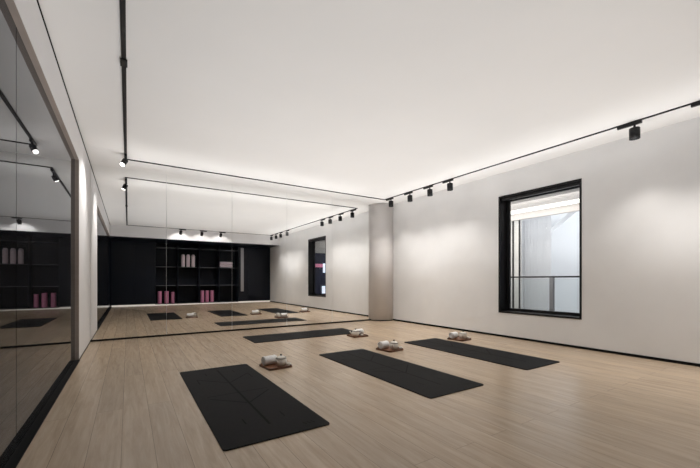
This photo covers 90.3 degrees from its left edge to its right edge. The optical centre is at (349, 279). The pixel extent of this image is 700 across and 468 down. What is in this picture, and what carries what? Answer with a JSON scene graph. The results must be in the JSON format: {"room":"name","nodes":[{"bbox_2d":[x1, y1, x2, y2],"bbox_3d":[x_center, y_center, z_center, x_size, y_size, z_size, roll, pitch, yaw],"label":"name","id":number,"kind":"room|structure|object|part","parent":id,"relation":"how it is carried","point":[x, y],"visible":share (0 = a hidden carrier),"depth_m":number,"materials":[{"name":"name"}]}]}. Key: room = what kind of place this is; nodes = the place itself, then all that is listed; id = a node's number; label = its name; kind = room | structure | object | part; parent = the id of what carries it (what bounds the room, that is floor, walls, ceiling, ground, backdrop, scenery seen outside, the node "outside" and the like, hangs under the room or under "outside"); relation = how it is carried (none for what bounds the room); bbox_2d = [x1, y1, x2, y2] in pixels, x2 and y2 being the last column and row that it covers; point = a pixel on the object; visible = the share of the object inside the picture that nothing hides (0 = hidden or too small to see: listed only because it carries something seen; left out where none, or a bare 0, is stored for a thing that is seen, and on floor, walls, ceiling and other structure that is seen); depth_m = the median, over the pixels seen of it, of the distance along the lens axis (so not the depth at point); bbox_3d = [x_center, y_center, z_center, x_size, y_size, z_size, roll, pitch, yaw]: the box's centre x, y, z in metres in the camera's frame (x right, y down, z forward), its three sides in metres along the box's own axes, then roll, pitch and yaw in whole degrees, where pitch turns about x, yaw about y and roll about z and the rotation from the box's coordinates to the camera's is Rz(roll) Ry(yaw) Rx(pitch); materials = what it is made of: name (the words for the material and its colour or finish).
{"room":"exercise studio","nodes":[
{"label":"exercise studio","id":0,"kind":"room"},
{"bbox_2d":[14,0,89,357],"bbox_3d":[-2.200,-0.409,2.226,0.358,2.678,6.901,0,0,-33],"label":"wall","id":1,"kind":"structure","parent":0,"point":[29,11],"depth_m":3.56,"materials":[{"name":"white paint"}]},
{"bbox_2d":[5,0,78,359],"bbox_3d":[-1.697,-0.234,1.708,0.064,2.320,5.486,0,0,-33],"label":"trim","id":2,"kind":"structure","parent":1,"relation":"attached to","point":[11,5],"depth_m":3.28,"materials":[{"name":"beige metal"}]},
{"bbox_2d":[4,360,79,467],"bbox_3d":[-1.388,0.927,1.262,0.048,0.006,6.559,0,0,-33],"label":"baseboard","id":3,"kind":"structure","parent":1,"relation":"attached to","point":[14,460],"depth_m":2.23,"materials":[{"name":"black metal"}]},
{"bbox_2d":[37,0,89,161],"bbox_3d":[-2.040,-1.742,2.311,0.006,0.013,6.873,0,0,-33],"label":"trim","id":4,"kind":"structure","parent":1,"relation":"attached to","point":[37,0],"depth_m":2.81,"materials":[{"name":"black metal"}]},
{"bbox_2d":[16,320,699,467],"bbox_3d":[0.728,0.977,3.112,6.250,0.093,8.928,0,0,-33],"label":"floor","id":5,"kind":"structure","parent":0,"point":[126,403],"depth_m":2.48,"materials":[{"name":"brown wood"}]},
{"bbox_2d":[180,364,329,450],"bbox_3d":[-0.914,0.926,2.859,0.665,0.008,1.897,0,0,-33],"label":"yoga mat","id":6,"kind":"object","parent":5,"relation":"on","point":[241,407],"visible":1,"depth_m":2.52,"materials":[{"name":"black rubber"}]},
{"bbox_2d":[259,363,291,370],"bbox_3d":[-0.799,0.919,3.743,0.271,0.022,0.285,0,0,-38],"label":"serving tray","id":7,"kind":"object","parent":5,"relation":"on","point":[271,367],"visible":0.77,"depth_m":3.67,"materials":[{"name":"brown wood"}]},
{"bbox_2d":[261,355,276,365],"bbox_3d":[-0.876,0.870,3.777,0.091,0.097,0.149,0,0,45],"label":"rolled towel","id":8,"kind":"object","parent":7,"relation":"on","point":[266,360],"visible":0.91,"depth_m":3.74,"materials":[{"name":"white fabric"}]},
{"bbox_2d":[275,354,286,365],"bbox_3d":[-0.740,0.855,3.736,0.122,0.126,0.166,0,0,-15],"label":"teapot","id":9,"kind":"object","parent":7,"relation":"on","point":[280,360],"visible":1,"depth_m":3.69,"materials":[{"name":"beige ceramic"}]},
{"bbox_2d":[243,328,352,342],"bbox_3d":[-0.776,0.926,5.903,1.897,0.008,0.665,0,0,-33],"label":"yoga mat","id":10,"kind":"object","parent":5,"relation":"on","point":[337,331],"visible":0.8,"depth_m":5.78,"materials":[{"name":"black rubber"}]},
{"bbox_2d":[347,334,367,337],"bbox_3d":[0.124,0.919,5.771,0.285,0.022,0.271,0,0,-33],"label":"serving tray","id":11,"kind":"object","parent":5,"relation":"on","point":[349,335],"visible":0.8,"depth_m":5.69,"materials":[{"name":"brown wood"}]},
{"bbox_2d":[349,328,361,335],"bbox_3d":[0.090,0.855,5.700,0.166,0.126,0.122,0,0,28],"label":"teapot","id":12,"kind":"object","parent":11,"relation":"on","point":[355,332],"visible":0.95,"depth_m":5.66,"materials":[{"name":"beige ceramic"}]},
{"bbox_2d":[376,346,402,352],"bbox_3d":[0.527,0.919,4.638,0.271,0.022,0.285,0,0,-38],"label":"serving tray","id":13,"kind":"object","parent":5,"relation":"on","point":[388,349],"visible":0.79,"depth_m":4.56,"materials":[{"name":"brown wood"}]},
{"bbox_2d":[378,341,388,348],"bbox_3d":[0.450,0.870,4.673,0.091,0.097,0.149,0,0,45],"label":"rolled towel","id":14,"kind":"object","parent":13,"relation":"on","point":[383,344],"visible":1,"depth_m":4.63,"materials":[{"name":"white fabric"}]},
{"bbox_2d":[389,340,398,349],"bbox_3d":[0.586,0.855,4.632,0.122,0.126,0.166,0,0,-15],"label":"teapot","id":15,"kind":"object","parent":13,"relation":"on","point":[394,345],"visible":1,"depth_m":4.59,"materials":[{"name":"beige ceramic"}]},
{"bbox_2d":[319,349,483,398],"bbox_3d":[0.400,0.926,3.697,0.665,0.008,1.897,0,0,-33],"label":"yoga mat","id":16,"kind":"object","parent":5,"relation":"on","point":[430,383],"visible":1,"depth_m":3.43,"materials":[{"name":"black rubber"}]},
{"bbox_2d":[447,336,470,340],"bbox_3d":[1.709,0.919,5.448,0.271,0.022,0.285,0,0,-38],"label":"serving tray","id":17,"kind":"object","parent":5,"relation":"on","point":[458,337],"visible":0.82,"depth_m":5.37,"materials":[{"name":"brown wood"}]},
{"bbox_2d":[449,332,457,338],"bbox_3d":[1.633,0.870,5.482,0.091,0.097,0.149,0,0,45],"label":"rolled towel","id":18,"kind":"object","parent":17,"relation":"on","point":[452,335],"visible":1,"depth_m":5.44,"materials":[{"name":"white fabric"}]},
{"bbox_2d":[459,331,466,338],"bbox_3d":[1.768,0.855,5.441,0.122,0.126,0.166,0,0,-15],"label":"teapot","id":19,"kind":"object","parent":17,"relation":"on","point":[462,335],"visible":1,"depth_m":5.40,"materials":[{"name":"beige ceramic"}]},
{"bbox_2d":[404,338,558,369],"bbox_3d":[1.589,0.926,4.555,0.665,0.008,1.897,0,0,-33],"label":"yoga mat","id":20,"kind":"object","parent":5,"relation":"on","point":[520,361],"visible":1,"depth_m":4.31,"materials":[{"name":"black rubber"}]},
{"bbox_2d":[38,0,699,203],"bbox_3d":[0.728,-1.795,3.112,6.250,0.093,8.928,0,0,-33],"label":"ceiling","id":21,"kind":"structure","parent":0,"point":[381,99],"depth_m":3.11,"materials":[{"name":"paint"}]},
{"bbox_2d":[120,0,699,199],"bbox_3d":[0.386,-1.738,3.721,4.758,0.020,6.101,0,0,-33],"label":"ceiling track","id":22,"kind":"object","parent":21,"relation":"attached to","point":[123,61],"visible":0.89,"depth_m":3.78,"materials":[{"name":"black metal"}]},
{"bbox_3d":[-1.599,-1.742,2.455,0.032,0.013,6.101,0,0,-33],"label":"rail","id":23,"kind":"part","parent":22,"relation":"part of","materials":[{"name":"black metal"}]},
{"bbox_2d":[120,154,127,165],"bbox_3d":[-3.165,-1.654,4.875,0.098,0.162,0.223,0,0,-33],"label":"track spotlight","id":24,"kind":"object","parent":22,"relation":"attached to","point":[124,161],"visible":1,"depth_m":4.80,"materials":[{"name":"black metal"}]},
{"bbox_3d":[-1.240,-1.742,6.291,4.699,0.013,0.019,0,0,-33],"label":"rail","id":25,"kind":"part","parent":22,"relation":"part of","materials":[{"name":"black metal"}]},
{"bbox_2d":[386,197,393,206],"bbox_3d":[0.845,-1.643,7.412,0.102,0.185,0.223,0,0,-33],"label":"track spotlight","id":26,"kind":"object","parent":22,"relation":"attached to","point":[390,199],"visible":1,"depth_m":7.34,"materials":[{"name":"black metal"}]},
{"bbox_2d":[404,191,412,201],"bbox_3d":[1.160,-1.643,6.918,0.102,0.185,0.223,0,0,-33],"label":"track spotlight","id":27,"kind":"object","parent":22,"relation":"attached to","point":[409,197],"visible":1,"depth_m":6.84,"materials":[{"name":"black metal"}]},
{"bbox_2d":[423,185,432,196],"bbox_3d":[1.450,-1.643,6.463,0.102,0.185,0.223,0,0,-33],"label":"track spotlight","id":28,"kind":"object","parent":22,"relation":"attached to","point":[429,191],"visible":1,"depth_m":6.40,"materials":[{"name":"black metal"}]},
{"bbox_2d":[442,179,452,190],"bbox_3d":[1.705,-1.643,6.063,0.102,0.185,0.223,0,0,-33],"label":"track spotlight","id":29,"kind":"object","parent":22,"relation":"attached to","point":[449,185],"visible":1,"depth_m":5.99,"materials":[{"name":"black metal"}]},
{"bbox_3d":[2.384,-1.742,4.996,0.019,0.013,6.101,0,0,-33],"label":"rail","id":30,"kind":"part","parent":22,"relation":"part of","materials":[{"name":"black metal"}]},
{"bbox_2d":[617,120,641,140],"bbox_3d":[3.106,-1.643,3.868,0.102,0.185,0.223,0,0,-33],"label":"track spotlight","id":31,"kind":"object","parent":22,"relation":"attached to","point":[634,132],"visible":1,"depth_m":3.81,"materials":[{"name":"black metal"}]},
{"bbox_2d":[691,101,699,107],"bbox_3d":[3.436,-1.643,3.350,0.102,0.185,0.223,0,0,-33],"label":"track spotlight","id":32,"kind":"object","parent":22,"relation":"attached to","point":[696,103],"visible":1,"depth_m":3.40,"materials":[{"name":"black metal"}]},
{"bbox_2d":[371,203,392,319],"bbox_3d":[0.733,-0.409,8.189,0.610,2.678,0.610,0,0,-33],"label":"column","id":33,"kind":"structure","parent":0,"point":[381,213],"depth_m":7.91,"materials":[{"name":"paint"}]},
{"bbox_2d":[511,220,521,308],"bbox_3d":[2.837,-0.326,9.819,0.093,2.511,4.166,0,0,-33],"label":"wall partition","id":34,"kind":"structure","parent":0,"point":[516,223],"depth_m":8.08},
{"bbox_2d":[512,221,513,307],"bbox_3d":[3.824,-0.279,8.159,0.028,2.418,0.028,0,0,-33],"label":"post","id":35,"kind":"object","parent":34,"relation":"attached to","point":[512,221],"visible":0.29,"depth_m":8.15,"materials":[{"name":"black metal"}]},
{"bbox_2d":[519,220,519,308],"bbox_3d":[3.909,-0.279,8.026,0.028,2.418,0.028,0,0,-33],"label":"post","id":36,"kind":"object","parent":34,"relation":"attached to","point":[519,220],"visible":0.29,"depth_m":8.01,"materials":[{"name":"black metal"}]},
{"bbox_2d":[511,188,578,210],"bbox_3d":[2.703,-1.534,7.626,1.934,0.093,7.719,0,0,-33],"label":"ceiling","id":37,"kind":"structure","parent":0,"point":[573,194],"depth_m":6.43,"materials":[{"name":"white paint"}]},
{"bbox_2d":[511,203,578,220],"bbox_3d":[3.557,-1.488,8.171,0.093,0.279,7.719,0,0,-33],"label":"trim","id":38,"kind":"structure","parent":37,"relation":"attached to","point":[572,207],"depth_m":7.26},
{"bbox_2d":[511,199,578,214],"bbox_3d":[3.314,-1.476,8.016,0.260,0.022,7.347,0,0,-33],"label":"recessed light","id":39,"kind":"object","parent":37,"relation":"in","point":[576,200],"visible":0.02,"depth_m":6.95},
{"bbox_2d":[393,117,699,363],"bbox_3d":[3.307,-0.409,4.647,0.251,2.678,8.742,0,0,-33],"label":"wall","id":40,"kind":"structure","parent":0,"point":[641,197],"depth_m":4.50,"materials":[{"name":"paint"}]},
{"bbox_2d":[498,178,581,319],"bbox_3d":[2.894,-0.418,5.288,0.257,1.906,1.248,0,0,-33],"label":"window","id":41,"kind":"structure","parent":40,"relation":"in","point":[504,202],"depth_m":5.71,"materials":[{"name":"black metal"}]},
{"bbox_2d":[393,319,699,366],"bbox_3d":[3.085,0.913,4.754,0.007,0.034,7.858,0,0,-33],"label":"baseboard","id":42,"kind":"structure","parent":40,"relation":"attached to","point":[486,333],"depth_m":4.78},
{"bbox_2d":[551,211,578,312],"bbox_3d":[6.145,-1.395,9.822,0.093,4.650,7.719,0,0,-33],"label":"wall","id":43,"kind":"structure","parent":0,"point":[565,238],"depth_m":9.80,"materials":[{"name":"white paint"}]},
{"bbox_3d":[4.506,0.976,8.776,6.212,0.093,7.719,0,0,-33],"label":"floor","id":44,"kind":"structure","parent":0,"visible":0},
{"bbox_2d":[522,215,550,310],"bbox_3d":[4.394,-0.660,8.253,0.059,3.143,0.725,0,0,-33],"label":"curtain","id":45,"kind":"object","parent":44,"relation":"on","point":[536,232],"visible":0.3,"depth_m":8.22,"materials":[{"name":"white fabric"}]},
{"bbox_2d":[511,276,578,310],"bbox_3d":[4.349,0.425,6.497,0.056,1.009,3.116,0,0,-33],"label":"balustrade","id":46,"kind":"object","parent":44,"relation":"on","point":[551,278],"visible":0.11,"depth_m":6.95,"materials":[{"name":"black metal"}]},
{"bbox_3d":[4.353,-0.063,6.500,0.046,0.032,3.116,0,0,-33],"label":"handrail","id":47,"kind":"part","parent":46,"relation":"part of","materials":[{"name":"black metal"}]},
{"bbox_3d":[4.046,0.442,6.972,0.056,0.976,0.074,0,0,-33],"label":"post","id":48,"kind":"part","parent":46,"relation":"part of","materials":[{"name":"grey metal"}]},
{"bbox_3d":[-1.622,-0.409,6.797,6.250,2.678,0.186,0,0,-33],"label":"wall","id":49,"kind":"structure","parent":0,"visible":0},
{"bbox_2d":[90,164,165,339],"bbox_3d":[-3.475,-0.423,5.501,1.012,2.650,0.007,0,0,-33],"label":"mirror panel","id":50,"kind":"object","parent":49,"relation":"attached to","point":[128,206],"visible":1,"depth_m":5.47,"materials":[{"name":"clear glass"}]},
{"bbox_2d":[166,175,231,333],"bbox_3d":[-2.599,-0.423,6.059,1.057,2.650,0.007,0,0,-33],"label":"mirror panel","id":51,"kind":"object","parent":49,"relation":"attached to","point":[198,211],"visible":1,"depth_m":6.04,"materials":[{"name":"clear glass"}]},
{"bbox_2d":[90,319,370,341],"bbox_3d":[-1.708,0.916,6.626,5.205,0.028,0.011,0,0,-33],"label":"baseboard","id":52,"kind":"structure","parent":49,"relation":"attached to","point":[366,319],"depth_m":6.19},
{"bbox_2d":[232,184,286,328],"bbox_3d":[-1.704,-0.423,6.630,1.059,2.650,0.007,0,0,-33],"label":"mirror panel","id":53,"kind":"object","parent":49,"relation":"attached to","point":[259,215],"visible":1,"depth_m":6.61,"materials":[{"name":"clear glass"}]},
{"bbox_2d":[287,192,331,324],"bbox_3d":[-0.821,-0.423,7.194,1.029,2.650,0.007,0,0,-33],"label":"mirror panel","id":54,"kind":"object","parent":49,"relation":"attached to","point":[309,218],"visible":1,"depth_m":7.18,"materials":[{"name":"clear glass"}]},
{"bbox_2d":[332,199,370,321],"bbox_3d":[0.049,-0.423,7.749,1.026,2.650,0.007,0,0,-33],"label":"mirror panel","id":55,"kind":"object","parent":49,"relation":"attached to","point":[351,221],"visible":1,"depth_m":7.72,"materials":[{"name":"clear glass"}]},
{"bbox_3d":[-1.499,-0.230,1.192,0.158,2.320,6.561,0,0,-33],"label":"wall","id":56,"kind":"structure","parent":0,"visible":0},
{"bbox_2d":[0,0,15,467],"bbox_3d":[-1.167,-0.233,0.846,0.026,2.314,2.493,0,0,-33],"label":"mirror","id":57,"kind":"object","parent":56,"relation":"attached to","point":[7,24],"visible":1,"depth_m":1.75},
{"bbox_2d":[16,27,74,447],"bbox_3d":[-2.513,-0.233,2.955,0.026,2.314,2.493,0,0,-33],"label":"mirror","id":58,"kind":"object","parent":56,"relation":"attached to","point":[45,161],"visible":0.79,"depth_m":2.44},
{"label":"outside","id":59,"kind":"structure","parent":0,"visible":0},
{"bbox_2d":[551,211,576,231],"bbox_3d":[5.228,-1.651,8.189,0.232,1.906,2.418,0,0,-33],"label":"soffit","id":60,"kind":"structure","parent":59,"point":[561,218],"depth_m":8.36,"materials":[{"name":"white paint"}]}
]}

